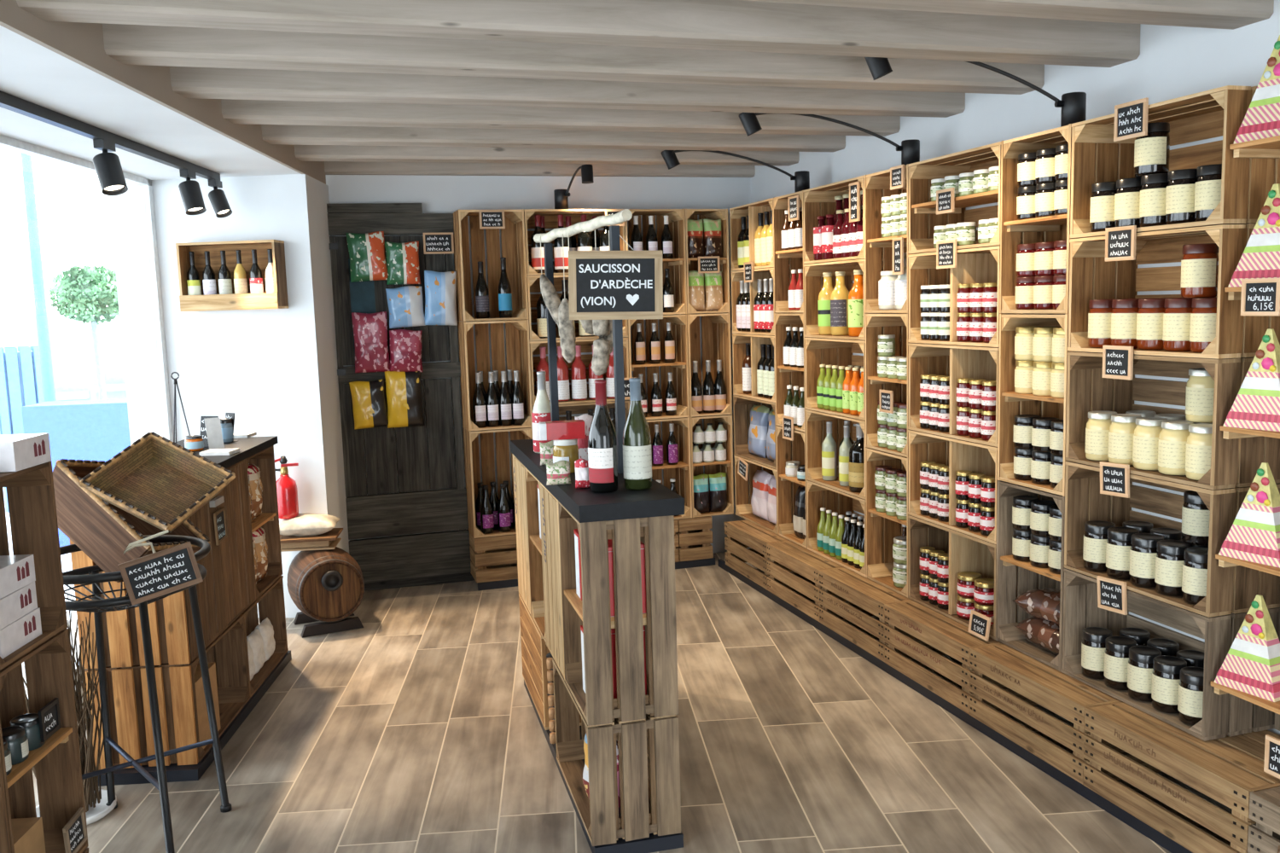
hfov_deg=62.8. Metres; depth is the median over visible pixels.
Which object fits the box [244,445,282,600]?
crate
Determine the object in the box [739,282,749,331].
wine bottle
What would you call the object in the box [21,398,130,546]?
planter
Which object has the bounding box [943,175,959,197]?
jar
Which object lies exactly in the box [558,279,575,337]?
wine bottle
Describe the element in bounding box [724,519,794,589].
crate
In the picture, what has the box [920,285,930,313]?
jar
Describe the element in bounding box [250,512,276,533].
shelf board
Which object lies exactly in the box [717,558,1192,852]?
baseboard
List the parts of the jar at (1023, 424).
lid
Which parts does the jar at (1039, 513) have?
lid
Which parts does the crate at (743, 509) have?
corner post, corner post, panel, panel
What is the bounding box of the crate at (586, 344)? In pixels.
[529,337,629,406]
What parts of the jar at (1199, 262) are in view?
lid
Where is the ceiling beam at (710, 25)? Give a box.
[15,0,1140,67]
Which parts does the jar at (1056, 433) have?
lid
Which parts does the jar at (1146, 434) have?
lid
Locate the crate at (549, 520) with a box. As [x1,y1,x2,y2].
[540,482,564,680]
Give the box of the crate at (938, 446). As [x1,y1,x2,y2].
[907,430,1039,544]
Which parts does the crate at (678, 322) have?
corner post, panel, panel, corner post, corner post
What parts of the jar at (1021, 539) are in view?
lid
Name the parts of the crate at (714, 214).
corner post, corner post, panel, panel, corner post, corner post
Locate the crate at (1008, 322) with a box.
[997,313,1070,496]
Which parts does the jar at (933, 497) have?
lid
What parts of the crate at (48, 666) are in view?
corner post, panel, corner post, corner post, panel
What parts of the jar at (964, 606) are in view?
lid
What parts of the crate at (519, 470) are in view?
panel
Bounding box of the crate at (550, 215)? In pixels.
[523,209,625,275]
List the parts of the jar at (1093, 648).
lid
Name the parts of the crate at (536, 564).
corner post, panel, corner post, panel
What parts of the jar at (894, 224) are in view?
lid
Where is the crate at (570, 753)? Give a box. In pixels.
[552,657,675,842]
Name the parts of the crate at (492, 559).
panel, corner post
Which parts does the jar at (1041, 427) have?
lid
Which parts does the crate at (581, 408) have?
corner post, panel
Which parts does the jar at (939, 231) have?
lid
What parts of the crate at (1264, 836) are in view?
corner post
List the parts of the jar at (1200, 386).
lid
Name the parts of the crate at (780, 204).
corner post, panel, corner post, panel, corner post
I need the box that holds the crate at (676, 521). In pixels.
[674,519,679,562]
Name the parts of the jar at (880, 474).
lid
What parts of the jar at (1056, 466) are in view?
lid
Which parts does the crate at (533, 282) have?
panel, corner post, corner post, corner post, panel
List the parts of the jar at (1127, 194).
lid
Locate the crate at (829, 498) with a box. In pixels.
[806,480,901,577]
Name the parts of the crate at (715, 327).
corner post, corner post, panel, panel, corner post, corner post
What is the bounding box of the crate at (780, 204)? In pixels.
[773,190,820,313]
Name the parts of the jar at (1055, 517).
lid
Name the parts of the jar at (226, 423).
lid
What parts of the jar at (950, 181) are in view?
lid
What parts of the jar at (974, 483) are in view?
lid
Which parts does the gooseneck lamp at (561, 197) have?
gooseneck arm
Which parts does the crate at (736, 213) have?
corner post, panel, corner post, panel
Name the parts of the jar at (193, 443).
lid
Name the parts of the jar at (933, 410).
lid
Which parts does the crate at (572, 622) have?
corner post, panel, corner post, panel, corner post, corner post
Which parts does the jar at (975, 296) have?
lid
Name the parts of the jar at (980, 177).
lid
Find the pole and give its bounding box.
[20,152,56,401]
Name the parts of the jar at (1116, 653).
lid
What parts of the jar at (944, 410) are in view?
lid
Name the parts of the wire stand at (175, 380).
leg, leg, leg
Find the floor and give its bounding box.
[21,552,1231,852]
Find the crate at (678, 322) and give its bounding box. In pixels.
[623,314,689,419]
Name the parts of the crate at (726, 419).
corner post, corner post, panel, panel, corner post, corner post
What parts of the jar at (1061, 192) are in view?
lid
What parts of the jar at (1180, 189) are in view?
lid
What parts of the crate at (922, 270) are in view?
corner post, corner post, panel, corner post, corner post, panel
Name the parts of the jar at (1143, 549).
lid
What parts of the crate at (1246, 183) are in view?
corner post, panel, corner post, corner post, corner post, panel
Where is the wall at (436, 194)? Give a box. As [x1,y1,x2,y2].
[325,174,750,553]
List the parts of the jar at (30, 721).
lid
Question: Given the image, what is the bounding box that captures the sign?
[568,235,663,319]
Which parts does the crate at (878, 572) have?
corner post, corner post, panel, panel, corner post, corner post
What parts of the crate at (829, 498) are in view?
corner post, corner post, panel, corner post, corner post, panel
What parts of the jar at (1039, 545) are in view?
lid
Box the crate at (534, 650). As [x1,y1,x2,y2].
[518,593,581,730]
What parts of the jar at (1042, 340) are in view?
lid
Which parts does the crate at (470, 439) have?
corner post, corner post, panel, panel, corner post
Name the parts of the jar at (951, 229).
lid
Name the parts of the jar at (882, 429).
lid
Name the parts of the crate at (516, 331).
corner post, corner post, panel, panel, corner post, corner post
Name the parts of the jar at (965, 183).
lid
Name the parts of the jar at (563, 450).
lid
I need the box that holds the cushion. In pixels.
[279,512,340,536]
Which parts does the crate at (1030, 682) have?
corner post, panel, corner post, panel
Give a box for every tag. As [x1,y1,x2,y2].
[37,698,61,742]
[62,807,87,852]
[117,529,203,605]
[213,506,227,545]
[422,232,453,254]
[478,209,505,228]
[605,209,624,226]
[623,378,629,399]
[698,256,719,273]
[737,457,748,481]
[743,261,753,282]
[782,415,793,441]
[788,194,799,221]
[849,181,860,222]
[879,389,893,413]
[890,164,904,190]
[892,237,903,274]
[936,187,954,215]
[936,239,956,268]
[967,610,991,640]
[1096,576,1127,615]
[1099,461,1129,498]
[1102,345,1133,380]
[1105,225,1136,261]
[1113,97,1148,141]
[1240,278,1279,315]
[1263,734,1279,779]
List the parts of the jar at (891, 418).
lid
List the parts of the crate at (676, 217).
panel, corner post, panel, corner post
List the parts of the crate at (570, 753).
corner post, panel, corner post, corner post, corner post, panel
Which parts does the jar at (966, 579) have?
lid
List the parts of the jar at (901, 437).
lid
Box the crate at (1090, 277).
[1067,224,1279,359]
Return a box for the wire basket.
[64,571,171,612]
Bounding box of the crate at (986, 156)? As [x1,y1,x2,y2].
[908,141,1043,254]
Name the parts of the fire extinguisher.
handle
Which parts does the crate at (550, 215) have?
panel, corner post, corner post, panel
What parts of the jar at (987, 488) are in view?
lid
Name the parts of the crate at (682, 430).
panel, corner post, panel, corner post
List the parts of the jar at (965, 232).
lid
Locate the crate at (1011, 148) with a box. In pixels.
[999,123,1078,314]
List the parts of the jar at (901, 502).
lid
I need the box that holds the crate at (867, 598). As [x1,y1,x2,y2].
[818,567,919,662]
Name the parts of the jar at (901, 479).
lid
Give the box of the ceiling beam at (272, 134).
[261,124,845,151]
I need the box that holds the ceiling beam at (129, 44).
[102,23,1044,94]
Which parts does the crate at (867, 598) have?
corner post, panel, corner post, panel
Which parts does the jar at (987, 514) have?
lid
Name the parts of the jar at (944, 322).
lid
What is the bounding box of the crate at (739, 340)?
[732,333,791,402]
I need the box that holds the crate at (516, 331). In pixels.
[457,320,532,431]
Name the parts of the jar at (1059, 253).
lid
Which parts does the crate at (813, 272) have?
corner post, panel, corner post, corner post, corner post, panel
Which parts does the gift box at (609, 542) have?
box lid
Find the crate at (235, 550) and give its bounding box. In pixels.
[215,459,255,628]
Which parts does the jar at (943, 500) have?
lid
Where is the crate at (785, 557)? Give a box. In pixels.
[766,541,849,622]
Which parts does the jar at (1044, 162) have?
lid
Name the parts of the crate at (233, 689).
panel, corner post, corner post, panel, corner post, corner post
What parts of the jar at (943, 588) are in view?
lid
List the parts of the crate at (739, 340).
corner post, panel, corner post, panel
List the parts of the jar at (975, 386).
lid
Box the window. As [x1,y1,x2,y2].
[0,134,173,698]
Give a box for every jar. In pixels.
[1,726,29,765]
[2,739,11,775]
[10,713,44,750]
[184,435,203,451]
[220,418,233,442]
[552,439,578,473]
[785,460,800,477]
[797,465,805,481]
[874,465,891,490]
[875,488,886,512]
[877,334,895,356]
[877,355,894,378]
[877,401,894,424]
[877,424,887,448]
[878,271,897,309]
[881,196,890,217]
[881,216,890,238]
[884,468,902,494]
[885,492,896,516]
[886,356,904,378]
[886,401,904,426]
[886,425,897,449]
[890,194,901,215]
[890,215,900,236]
[892,535,907,564]
[892,562,907,587]
[895,269,907,309]
[896,357,906,379]
[896,403,907,428]
[896,427,907,452]
[896,471,906,497]
[896,495,906,520]
[899,214,907,235]
[900,192,907,214]
[919,374,936,401]
[919,401,930,428]
[919,461,936,489]
[919,488,930,515]
[919,546,935,575]
[919,574,929,600]
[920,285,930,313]
[920,312,930,339]
[928,312,940,340]
[928,463,944,492]
[928,577,937,605]
[929,285,939,313]
[929,375,945,403]
[929,402,938,430]
[929,490,938,518]
[929,550,944,579]
[930,178,944,201]
[933,225,946,248]
[936,553,948,583]
[936,581,948,609]
[937,376,949,404]
[937,403,949,431]
[937,465,948,494]
[937,493,948,521]
[938,285,950,313]
[938,312,949,340]
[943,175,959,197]
[945,223,957,240]
[955,221,976,245]
[955,470,972,500]
[955,499,969,528]
[956,312,971,341]
[956,378,973,407]
[956,407,969,436]
[956,594,974,619]
[957,284,971,313]
[957,571,981,598]
[958,172,973,196]
[967,502,981,531]
[968,379,986,409]
[968,408,982,437]
[968,473,985,503]
[969,283,983,313]
[969,312,983,342]
[972,168,989,193]
[973,578,994,605]
[973,602,993,627]
[977,219,994,244]
[979,506,994,535]
[980,410,995,440]
[980,476,994,507]
[981,380,996,411]
[982,282,997,313]
[982,312,996,343]
[988,166,998,191]
[988,217,998,243]
[1012,495,1039,530]
[1012,528,1030,562]
[1013,414,1040,448]
[1013,447,1032,480]
[1014,326,1036,360]
[1014,360,1034,394]
[1015,276,1035,309]
[1016,186,1035,220]
[1016,243,1035,277]
[1017,151,1036,187]
[1029,500,1056,536]
[1029,533,1049,568]
[1030,450,1051,484]
[1031,360,1053,395]
[1031,417,1059,452]
[1032,326,1060,361]
[1033,275,1053,309]
[1034,241,1054,276]
[1035,147,1056,184]
[1035,182,1055,217]
[1047,539,1061,574]
[1048,505,1061,541]
[1049,419,1063,456]
[1049,454,1063,488]
[1050,362,1064,398]
[1052,274,1066,309]
[1052,327,1064,363]
[1053,179,1067,215]
[1053,240,1066,275]
[1054,144,1068,180]
[1081,627,1112,679]
[1082,520,1115,571]
[1085,410,1117,460]
[1088,298,1119,348]
[1089,181,1116,232]
[1104,636,1136,690]
[1105,526,1139,579]
[1107,413,1141,465]
[1111,298,1140,349]
[1114,177,1141,227]
[1119,628,1150,645]
[1122,520,1153,533]
[1125,410,1156,417]
[1127,645,1161,702]
[1129,533,1163,587]
[1132,417,1167,470]
[1134,122,1169,177]
[1136,298,1165,349]
[1139,173,1168,227]
[1146,638,1179,657]
[1150,528,1181,541]
[1151,656,1186,714]
[1154,413,1186,420]
[1154,540,1191,596]
[1157,419,1194,475]
[1162,297,1194,351]
[1165,168,1197,224]
[1176,650,1204,668]
[1177,666,1204,726]
[1180,243,1218,298]
[1181,490,1210,546]
[1181,537,1208,548]
[1181,546,1208,605]
[1185,367,1214,423]
[1185,418,1212,424]
[1185,424,1212,480]
[1189,297,1217,352]
[1194,163,1221,221]
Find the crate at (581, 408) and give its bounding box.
[532,400,630,421]
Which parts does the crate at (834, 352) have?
corner post, panel, corner post, corner post, corner post, panel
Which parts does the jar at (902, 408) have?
lid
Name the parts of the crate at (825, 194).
corner post, panel, corner post, corner post, corner post, panel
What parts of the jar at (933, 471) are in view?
lid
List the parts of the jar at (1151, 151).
lid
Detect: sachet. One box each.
[539,440,553,465]
[546,460,570,485]
[574,413,592,460]
[574,458,589,488]
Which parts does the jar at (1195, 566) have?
lid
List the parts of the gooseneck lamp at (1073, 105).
gooseneck arm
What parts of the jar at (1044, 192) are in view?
lid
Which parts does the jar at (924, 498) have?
lid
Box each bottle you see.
[186,251,201,295]
[202,250,216,295]
[218,250,232,294]
[233,250,248,293]
[249,249,263,293]
[265,249,274,292]
[472,372,487,427]
[475,261,489,318]
[475,482,482,530]
[477,371,486,397]
[479,484,494,534]
[485,371,500,426]
[489,482,499,529]
[492,370,500,395]
[497,257,511,318]
[497,483,511,532]
[498,371,512,425]
[502,480,513,528]
[506,369,513,395]
[511,370,524,425]
[512,498,515,526]
[530,215,546,273]
[531,371,551,453]
[535,346,549,400]
[536,293,546,337]
[540,215,550,243]
[553,215,568,273]
[557,346,570,401]
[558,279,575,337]
[565,215,576,250]
[565,410,571,420]
[570,345,587,400]
[576,214,592,250]
[578,320,594,336]
[587,379,618,493]
[587,409,593,418]
[588,344,603,399]
[590,215,600,250]
[599,214,610,250]
[605,347,614,398]
[609,407,616,432]
[622,378,651,490]
[630,215,642,250]
[634,323,645,364]
[638,373,647,417]
[645,215,657,250]
[649,323,660,364]
[650,372,662,416]
[651,424,663,466]
[661,215,673,258]
[663,268,674,312]
[663,322,674,363]
[664,372,676,415]
[666,423,678,465]
[669,478,678,516]
[691,360,702,413]
[692,424,704,443]
[692,443,702,463]
[699,442,705,450]
[702,360,715,413]
[702,442,714,462]
[704,423,715,442]
[711,442,717,449]
[714,360,726,412]
[714,442,726,461]
[715,422,727,442]
[736,280,744,331]
[737,216,746,267]
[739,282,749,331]
[742,343,751,394]
[743,215,749,262]
[744,282,750,331]
[753,279,762,331]
[754,213,763,266]
[756,344,766,396]
[759,279,768,331]
[760,211,769,266]
[762,344,772,397]
[765,278,773,332]
[766,209,772,265]
[768,345,774,399]
[781,210,790,250]
[783,326,791,366]
[784,384,792,416]
[788,220,797,250]
[788,269,797,310]
[789,326,798,366]
[790,386,799,425]
[792,485,805,539]
[794,269,802,310]
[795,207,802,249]
[796,327,803,367]
[797,387,804,427]
[802,496,806,539]
[813,215,826,260]
[816,364,826,408]
[816,507,826,551]
[817,272,833,335]
[821,214,834,259]
[821,421,837,480]
[822,365,831,409]
[822,510,831,554]
[828,512,838,557]
[829,365,838,411]
[830,271,849,335]
[832,209,843,258]
[833,195,843,224]
[835,366,844,412]
[835,514,844,560]
[838,424,852,486]
[839,420,854,446]
[840,209,849,257]
[841,517,850,563]
[842,366,852,413]
[843,193,849,221]
[845,512,851,528]
[847,519,856,565]
[848,221,857,256]
[848,269,863,336]
[848,365,854,378]
[848,423,864,492]
[849,367,860,414]
[852,513,857,529]
[853,522,862,569]
[854,366,861,380]
[855,205,862,255]
[856,516,863,532]
[857,368,863,416]
[859,524,864,570]
[860,190,862,216]
[901,524,906,535]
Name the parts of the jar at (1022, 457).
lid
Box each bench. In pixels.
[0,313,56,352]
[83,327,127,400]
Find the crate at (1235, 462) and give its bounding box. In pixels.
[1065,351,1279,489]
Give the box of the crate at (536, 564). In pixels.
[524,466,546,645]
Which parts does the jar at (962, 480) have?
lid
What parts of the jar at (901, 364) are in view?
lid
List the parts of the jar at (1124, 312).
lid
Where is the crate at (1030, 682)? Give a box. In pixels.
[969,643,1128,785]
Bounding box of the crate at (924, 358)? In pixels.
[907,343,1041,447]
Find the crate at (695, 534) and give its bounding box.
[675,516,713,561]
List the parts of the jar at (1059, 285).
lid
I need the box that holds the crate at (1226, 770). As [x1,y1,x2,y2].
[1082,701,1279,852]
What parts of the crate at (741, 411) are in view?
corner post, corner post, panel, panel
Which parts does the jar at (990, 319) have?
lid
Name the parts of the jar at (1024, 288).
lid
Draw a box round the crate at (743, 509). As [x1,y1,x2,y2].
[734,455,792,535]
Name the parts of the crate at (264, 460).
panel, corner post, panel, corner post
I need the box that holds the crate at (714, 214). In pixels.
[684,209,729,314]
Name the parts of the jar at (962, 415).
lid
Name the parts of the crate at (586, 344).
panel, corner post, corner post, panel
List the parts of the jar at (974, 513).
lid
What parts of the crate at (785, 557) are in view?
corner post, panel, corner post, panel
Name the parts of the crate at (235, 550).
panel, panel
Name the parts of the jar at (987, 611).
lid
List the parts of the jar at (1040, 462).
lid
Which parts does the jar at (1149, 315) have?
lid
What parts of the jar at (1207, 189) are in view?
lid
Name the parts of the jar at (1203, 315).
lid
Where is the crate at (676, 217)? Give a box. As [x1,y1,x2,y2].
[624,209,686,314]
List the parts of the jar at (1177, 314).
lid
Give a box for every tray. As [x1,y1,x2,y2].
[52,459,209,582]
[79,431,235,533]
[198,448,240,456]
[233,431,256,438]
[279,528,343,552]
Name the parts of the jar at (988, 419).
lid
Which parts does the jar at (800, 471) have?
lid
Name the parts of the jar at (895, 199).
lid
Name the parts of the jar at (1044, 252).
lid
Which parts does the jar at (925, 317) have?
lid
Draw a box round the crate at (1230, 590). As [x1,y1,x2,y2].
[1063,461,1279,617]
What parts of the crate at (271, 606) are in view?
panel, panel, corner post, corner post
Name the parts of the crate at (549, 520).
panel, panel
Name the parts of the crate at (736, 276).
corner post, corner post, panel, panel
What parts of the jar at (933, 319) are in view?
lid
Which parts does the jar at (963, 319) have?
lid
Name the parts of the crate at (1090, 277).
corner post, panel, corner post, corner post, corner post, panel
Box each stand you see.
[39,535,232,852]
[170,372,190,443]
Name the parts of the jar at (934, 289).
lid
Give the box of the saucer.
[35,789,116,826]
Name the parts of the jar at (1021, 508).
lid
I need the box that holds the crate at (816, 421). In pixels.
[805,409,901,500]
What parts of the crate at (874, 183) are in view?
corner post, panel, corner post, panel, corner post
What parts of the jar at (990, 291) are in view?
lid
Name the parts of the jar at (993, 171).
lid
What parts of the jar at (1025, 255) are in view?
lid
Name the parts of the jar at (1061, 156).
lid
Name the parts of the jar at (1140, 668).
lid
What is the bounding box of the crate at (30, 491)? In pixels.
[0,461,68,670]
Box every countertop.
[176,436,278,468]
[510,439,684,523]
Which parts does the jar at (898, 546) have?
lid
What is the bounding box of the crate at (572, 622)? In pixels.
[558,500,654,723]
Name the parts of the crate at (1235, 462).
corner post, panel, corner post, corner post, corner post, panel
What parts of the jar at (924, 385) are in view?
lid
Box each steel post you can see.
[543,243,558,441]
[609,225,625,473]
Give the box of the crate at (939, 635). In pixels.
[884,600,1008,714]
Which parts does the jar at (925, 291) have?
lid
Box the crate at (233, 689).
[84,614,250,766]
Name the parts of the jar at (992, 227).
lid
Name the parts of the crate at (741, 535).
corner post, panel, panel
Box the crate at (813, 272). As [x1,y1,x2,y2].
[803,258,901,340]
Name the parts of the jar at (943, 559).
lid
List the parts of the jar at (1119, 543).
lid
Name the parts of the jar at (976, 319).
lid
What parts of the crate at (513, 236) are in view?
corner post, corner post, panel, panel, corner post, corner post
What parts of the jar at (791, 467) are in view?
lid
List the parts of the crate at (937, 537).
corner post, corner post, panel, corner post, corner post, panel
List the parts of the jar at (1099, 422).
lid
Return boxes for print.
[1238,594,1277,640]
[1243,462,1279,507]
[1248,328,1279,372]
[1253,183,1279,228]
[1259,34,1279,81]
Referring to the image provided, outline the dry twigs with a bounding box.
[23,595,103,812]
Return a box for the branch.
[533,209,632,242]
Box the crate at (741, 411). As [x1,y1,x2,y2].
[733,395,791,469]
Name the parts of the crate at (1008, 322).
corner post, panel, corner post, panel, corner post, corner post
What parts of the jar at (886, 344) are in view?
lid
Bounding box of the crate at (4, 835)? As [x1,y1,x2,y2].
[0,751,11,852]
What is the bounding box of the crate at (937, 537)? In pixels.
[907,515,1038,639]
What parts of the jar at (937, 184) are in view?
lid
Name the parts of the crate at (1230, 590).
corner post, corner post, panel, corner post, corner post, panel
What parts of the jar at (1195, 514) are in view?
lid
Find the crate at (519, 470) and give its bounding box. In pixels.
[512,454,530,613]
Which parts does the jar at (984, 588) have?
lid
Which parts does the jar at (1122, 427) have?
lid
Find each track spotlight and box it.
[93,139,127,195]
[178,169,206,215]
[207,179,232,217]
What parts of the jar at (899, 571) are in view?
lid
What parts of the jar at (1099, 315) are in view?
lid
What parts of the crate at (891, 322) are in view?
corner post, corner post, panel, panel, corner post, corner post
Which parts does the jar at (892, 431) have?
lid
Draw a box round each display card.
[199,416,218,447]
[225,413,238,442]
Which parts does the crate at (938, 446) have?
corner post, panel, corner post, corner post, corner post, panel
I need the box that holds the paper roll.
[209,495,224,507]
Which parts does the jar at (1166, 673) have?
lid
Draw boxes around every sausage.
[540,236,575,341]
[558,233,575,362]
[567,232,593,335]
[590,230,610,375]
[604,230,612,354]
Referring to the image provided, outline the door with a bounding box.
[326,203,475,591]
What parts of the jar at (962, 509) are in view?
lid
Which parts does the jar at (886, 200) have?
lid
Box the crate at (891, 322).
[865,313,946,458]
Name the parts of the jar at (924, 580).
lid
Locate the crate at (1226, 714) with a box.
[1061,568,1279,741]
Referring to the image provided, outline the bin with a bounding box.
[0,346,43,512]
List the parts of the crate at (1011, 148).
corner post, panel, panel, corner post, corner post, corner post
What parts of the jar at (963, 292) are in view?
lid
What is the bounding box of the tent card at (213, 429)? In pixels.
[204,417,224,449]
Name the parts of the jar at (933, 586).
lid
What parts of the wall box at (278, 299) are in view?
rail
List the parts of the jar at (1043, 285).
lid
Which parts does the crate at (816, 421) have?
corner post, corner post, panel, corner post, corner post, panel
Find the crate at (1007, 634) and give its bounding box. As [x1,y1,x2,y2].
[995,480,1064,672]
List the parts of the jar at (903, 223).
lid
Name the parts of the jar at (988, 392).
lid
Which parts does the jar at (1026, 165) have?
lid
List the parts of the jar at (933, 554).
lid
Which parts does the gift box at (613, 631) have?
box lid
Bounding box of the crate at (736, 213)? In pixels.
[729,197,789,271]
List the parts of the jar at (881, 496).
lid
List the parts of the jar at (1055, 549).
lid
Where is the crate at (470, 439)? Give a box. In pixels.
[462,426,532,538]
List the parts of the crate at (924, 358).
corner post, panel, corner post, corner post, corner post, panel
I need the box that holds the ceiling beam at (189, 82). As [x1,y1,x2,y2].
[169,66,965,117]
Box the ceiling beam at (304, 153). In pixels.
[294,145,799,165]
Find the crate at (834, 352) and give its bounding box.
[804,337,901,420]
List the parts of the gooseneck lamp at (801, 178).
gooseneck arm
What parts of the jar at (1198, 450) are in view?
lid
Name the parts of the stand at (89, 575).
leg, leg, leg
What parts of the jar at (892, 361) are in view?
lid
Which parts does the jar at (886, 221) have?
lid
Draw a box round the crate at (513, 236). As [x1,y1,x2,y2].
[453,209,528,321]
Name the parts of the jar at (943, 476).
lid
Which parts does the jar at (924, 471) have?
lid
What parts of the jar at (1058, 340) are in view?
lid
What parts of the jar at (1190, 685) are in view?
lid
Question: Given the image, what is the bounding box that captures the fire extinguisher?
[274,455,298,519]
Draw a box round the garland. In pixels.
[546,652,555,744]
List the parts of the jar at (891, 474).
lid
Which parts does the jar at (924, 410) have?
lid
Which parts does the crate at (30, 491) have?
corner post, panel, corner post, panel, corner post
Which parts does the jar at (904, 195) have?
lid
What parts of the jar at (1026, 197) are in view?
lid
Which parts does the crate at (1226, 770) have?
corner post, panel, corner post, panel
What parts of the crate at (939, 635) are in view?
corner post, panel, corner post, panel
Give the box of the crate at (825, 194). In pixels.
[802,175,901,263]
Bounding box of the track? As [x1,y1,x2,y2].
[0,90,220,180]
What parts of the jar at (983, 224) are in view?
lid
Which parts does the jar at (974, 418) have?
lid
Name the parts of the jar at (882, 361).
lid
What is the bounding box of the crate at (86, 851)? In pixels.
[82,848,88,852]
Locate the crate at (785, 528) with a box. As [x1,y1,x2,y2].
[776,425,838,549]
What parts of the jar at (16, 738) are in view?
lid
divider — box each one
[748,206,772,267]
[750,271,772,331]
[750,337,773,395]
[948,441,995,525]
[948,532,994,615]
[949,253,997,341]
[949,348,996,434]
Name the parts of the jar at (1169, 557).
lid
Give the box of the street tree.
[48,264,119,399]
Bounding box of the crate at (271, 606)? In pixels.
[214,576,288,698]
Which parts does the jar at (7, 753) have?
lid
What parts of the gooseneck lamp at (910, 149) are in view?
gooseneck arm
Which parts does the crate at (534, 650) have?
panel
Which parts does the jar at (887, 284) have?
lid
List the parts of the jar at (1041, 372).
lid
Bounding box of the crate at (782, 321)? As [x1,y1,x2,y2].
[774,312,837,432]
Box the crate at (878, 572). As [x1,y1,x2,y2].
[865,448,927,598]
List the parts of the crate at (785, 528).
corner post, corner post, panel, panel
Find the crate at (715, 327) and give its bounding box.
[674,313,732,417]
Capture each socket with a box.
[896,145,902,151]
[1054,100,1064,107]
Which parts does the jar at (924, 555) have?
lid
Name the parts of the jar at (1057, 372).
lid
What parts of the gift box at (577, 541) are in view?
box lid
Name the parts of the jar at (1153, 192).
lid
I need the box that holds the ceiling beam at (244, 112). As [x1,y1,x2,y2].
[221,98,900,136]
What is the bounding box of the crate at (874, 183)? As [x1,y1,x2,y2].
[864,163,947,313]
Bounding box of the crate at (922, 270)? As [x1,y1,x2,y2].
[907,245,1020,347]
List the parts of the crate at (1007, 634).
corner post, corner post, panel, panel, corner post, corner post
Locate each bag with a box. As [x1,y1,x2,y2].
[247,463,262,520]
[247,473,252,518]
[252,527,267,581]
[252,536,257,583]
[345,231,387,282]
[349,378,388,430]
[351,311,389,372]
[384,241,420,285]
[384,371,424,428]
[385,285,425,328]
[389,329,422,372]
[424,270,457,325]
[582,733,589,799]
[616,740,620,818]
[686,218,703,258]
[688,270,705,311]
[692,474,709,513]
[703,218,722,257]
[704,271,723,311]
[708,472,727,511]
[748,404,770,458]
[750,470,772,521]
[766,408,775,460]
[766,475,776,524]
[1012,587,1060,625]
[1013,616,1059,654]
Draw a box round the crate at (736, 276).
[730,267,790,335]
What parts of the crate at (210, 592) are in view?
panel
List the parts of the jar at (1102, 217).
lid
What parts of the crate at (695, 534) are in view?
panel, corner post, corner post, panel, corner post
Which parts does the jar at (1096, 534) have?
lid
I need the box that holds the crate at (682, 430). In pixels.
[646,417,692,519]
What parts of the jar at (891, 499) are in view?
lid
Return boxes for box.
[0,433,51,472]
[0,554,35,599]
[0,581,37,630]
[0,608,41,658]
[11,817,45,852]
[175,239,288,311]
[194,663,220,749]
[536,484,541,538]
[538,419,585,440]
[573,529,581,600]
[580,625,585,692]
[607,540,646,616]
[610,625,646,698]
[1213,594,1279,702]
[1218,462,1279,568]
[1222,328,1279,431]
[1227,183,1279,287]
[1233,34,1279,144]
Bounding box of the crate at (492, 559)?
[466,529,517,582]
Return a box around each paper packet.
[246,628,265,674]
[247,641,255,680]
[254,617,275,662]
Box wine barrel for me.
[287,546,364,637]
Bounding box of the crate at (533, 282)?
[526,274,628,341]
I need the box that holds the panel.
[1274,612,1279,731]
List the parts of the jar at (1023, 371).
lid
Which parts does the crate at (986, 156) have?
corner post, panel, corner post, corner post, corner post, panel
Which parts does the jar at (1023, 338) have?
lid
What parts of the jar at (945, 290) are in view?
lid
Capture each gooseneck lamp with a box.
[553,164,593,209]
[660,150,809,192]
[738,112,919,165]
[864,56,1086,127]
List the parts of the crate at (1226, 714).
corner post, corner post, panel, corner post, corner post, panel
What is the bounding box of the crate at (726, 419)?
[689,414,733,517]
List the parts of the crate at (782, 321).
corner post, panel, corner post, panel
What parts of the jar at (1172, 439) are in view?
lid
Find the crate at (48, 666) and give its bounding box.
[0,628,88,852]
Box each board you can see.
[6,727,72,788]
[94,650,291,786]
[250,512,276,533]
[477,558,715,590]
[523,680,683,852]
[529,535,541,555]
[564,588,646,628]
[631,360,686,371]
[651,459,688,470]
[662,258,683,266]
[687,257,727,264]
[692,459,730,470]
[775,248,802,258]
[777,365,803,372]
[779,473,805,486]
[866,234,907,247]
[867,376,907,383]
[867,508,906,525]
[911,189,998,214]
[1000,554,1060,581]
[1001,391,1064,403]
[1003,214,1067,232]
[1210,680,1279,715]
[1215,553,1279,576]
[1219,425,1279,439]
[1224,286,1241,300]
[1229,135,1279,158]
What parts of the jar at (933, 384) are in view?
lid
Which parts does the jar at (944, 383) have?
lid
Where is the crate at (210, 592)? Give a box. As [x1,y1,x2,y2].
[93,496,226,666]
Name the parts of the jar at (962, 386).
lid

